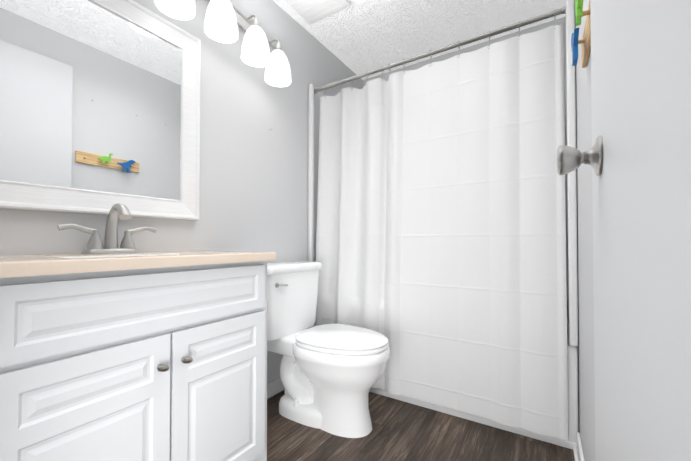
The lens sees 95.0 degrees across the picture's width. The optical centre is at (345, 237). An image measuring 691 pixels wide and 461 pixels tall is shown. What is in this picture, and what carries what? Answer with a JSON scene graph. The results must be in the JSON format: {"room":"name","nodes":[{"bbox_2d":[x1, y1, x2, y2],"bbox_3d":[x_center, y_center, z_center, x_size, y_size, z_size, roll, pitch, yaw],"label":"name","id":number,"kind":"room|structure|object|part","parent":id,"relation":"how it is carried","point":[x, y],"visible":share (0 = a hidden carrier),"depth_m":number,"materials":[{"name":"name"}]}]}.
{"room":"bathroom","nodes":[
{"label":"bathroom","id":0,"kind":"room"},
{"bbox_2d":[0,0,362,382],"bbox_3d":[-0.574,-0.259,1.834,0.100,2.420,2.780,-1,-1,32],"label":"wall","id":1,"kind":"structure","parent":0,"point":[253,183],"depth_m":1.75,"materials":[{"name":"white paint"}]},
{"bbox_2d":[0,0,200,219],"bbox_3d":[-0.903,-0.518,1.192,0.030,0.860,0.756,-1,-1,32],"label":"mirror","id":2,"kind":"object","parent":1,"relation":"attached to","point":[99,106],"visible":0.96,"depth_m":1.17,"materials":[{"name":"clear glass"}]},
{"bbox_2d":[154,0,291,86],"bbox_3d":[-0.565,-1.083,1.576,0.198,0.362,0.785,-1,-1,32],"label":"sconce","id":3,"kind":"object","parent":1,"relation":"attached to","point":[223,18],"visible":1,"depth_m":1.61,"materials":[{"name":"white glass"}]},
{"bbox_2d":[267,377,284,398],"bbox_3d":[-0.463,0.910,1.875,0.024,0.085,0.796,-1,-1,32],"label":"baseboard","id":4,"kind":"structure","parent":1,"relation":"attached to","point":[275,386],"depth_m":1.93,"materials":[{"name":"white wood"}]},
{"bbox_2d":[273,0,565,79],"bbox_3d":[0.117,-1.525,1.416,1.735,0.100,2.780,-1,-1,32],"label":"ceiling","id":5,"kind":"structure","parent":0,"point":[357,37],"depth_m":2.18,"materials":[{"name":"white paint"}]},
{"bbox_2d":[284,0,349,23],"bbox_3d":[-0.193,-1.452,1.912,0.320,0.028,0.330,-1,-1,32],"label":"ceiling vent","id":6,"kind":"object","parent":5,"relation":"in","point":[310,11],"visible":0.96,"depth_m":1.98,"materials":[{"name":"white"}]},
{"bbox_2d":[267,390,574,460],"bbox_3d":[-0.278,0.986,0.754,1.735,0.100,4.260,-1,-1,32],"label":"floor","id":7,"kind":"structure","parent":0,"point":[403,431],"depth_m":1.47,"materials":[{"name":"brown wood"}]},
{"bbox_2d":[0,203,275,460],"bbox_3d":[-0.702,0.409,1.063,0.494,1.064,0.835,-1,-1,32],"label":"bathroom vanity","id":8,"kind":"object","parent":7,"relation":"on","point":[111,350],"visible":1,"depth_m":0.88,"materials":[{"name":"white paint"}]},
{"bbox_2d":[0,251,275,277],"bbox_3d":[-0.709,0.105,1.071,0.478,0.099,0.835,-1,-1,32],"label":"countertop","id":9,"kind":"structure","parent":8,"relation":"on","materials":[{"name":"beige"}]},
{"bbox_2d":[57,203,156,253],"bbox_3d":[-0.817,-0.033,1.133,0.146,0.179,0.307,-1,-1,32],"label":"faucet","id":10,"kind":"object","parent":9,"relation":"on","point":[94,244],"depth_m":1.14,"materials":[{"name":"silver metal"}]},
{"bbox_2d":[267,261,389,437],"bbox_3d":[-0.127,0.552,1.700,0.760,0.810,0.480,-1,-1,32],"label":"toilet","id":11,"kind":"object","parent":7,"relation":"on","point":[330,375],"visible":0.81,"depth_m":1.59,"materials":[{"name":"white ceramic"}]},
{"bbox_3d":[-0.338,0.249,1.680,0.020,0.026,0.078,-1,-1,32],"label":"lever","id":12,"kind":"part","parent":11,"relation":"part of","materials":[{"name":"silver metal"}]},
{"bbox_2d":[308,0,578,448],"bbox_3d":[0.592,-0.064,2.147,1.529,2.040,0.794,-1,-1,32],"label":"tub shower surround","id":13,"kind":"object","parent":7,"relation":"on","point":[570,196],"visible":0.12,"depth_m":1.43,"materials":[{"name":"white plastic"}]},
{"bbox_2d":[314,6,567,440],"bbox_3d":[0.396,-0.091,1.837,1.513,1.996,0.125,-1,-1,32],"label":"shower curtain","id":14,"kind":"object","parent":13,"relation":"hanging from","point":[441,237],"visible":0.88,"depth_m":1.69,"materials":[{"name":"white fabric"}]},
{"bbox_3d":[0.416,-1.068,1.883,1.513,0.042,0.042,-1,-1,32],"label":"rod","id":15,"kind":"part","parent":14,"relation":"part of","materials":[{"name":"silver metal"}]},
{"bbox_2d":[363,17,565,86],"bbox_3d":[0.833,-0.249,2.531,1.535,2.420,0.100,-1,-1,32],"label":"wall","id":16,"kind":"structure","parent":0,"point":[418,65],"depth_m":2.39,"materials":[{"name":"white paint"}]},
{"bbox_2d":[565,0,594,460],"bbox_3d":[0.808,-0.271,0.961,0.100,2.420,2.780,-1,-1,32],"label":"wall","id":17,"kind":"structure","parent":0,"point":[586,400],"depth_m":1.16,"materials":[{"name":"white paint"}]},
{"bbox_2d":[573,432,584,460],"bbox_3d":[0.765,0.897,0.994,0.024,0.085,0.976,-1,-1,32],"label":"baseboard","id":18,"kind":"structure","parent":17,"relation":"attached to","point":[578,454],"depth_m":1.33,"materials":[{"name":"white wood"}]},
{"bbox_2d":[571,0,590,67],"bbox_3d":[0.680,-0.622,0.899,0.044,0.130,0.430,-1,-1,32],"label":"hook rail","id":19,"kind":"object","parent":17,"relation":"attached to","point":[585,40],"visible":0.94,"depth_m":0.95,"materials":[{"name":"brown wood"}]},
{"bbox_2d":[590,0,690,460],"bbox_3d":[0.336,-0.176,0.342,0.032,2.188,0.810,-1,-1,32],"label":"door","id":20,"kind":"structure","parent":17,"relation":"in","point":[641,93],"depth_m":0.34,"materials":[{"name":"white paint"}]},
{"bbox_2d":[556,136,603,175],"bbox_3d":[0.479,-0.150,0.635,0.095,0.074,0.164,-1,-1,32],"label":"door knob","id":21,"kind":"object","parent":20,"relation":"attached to","point":[569,159],"depth_m":0.59,"materials":[{"name":"silver metal"}]}
]}

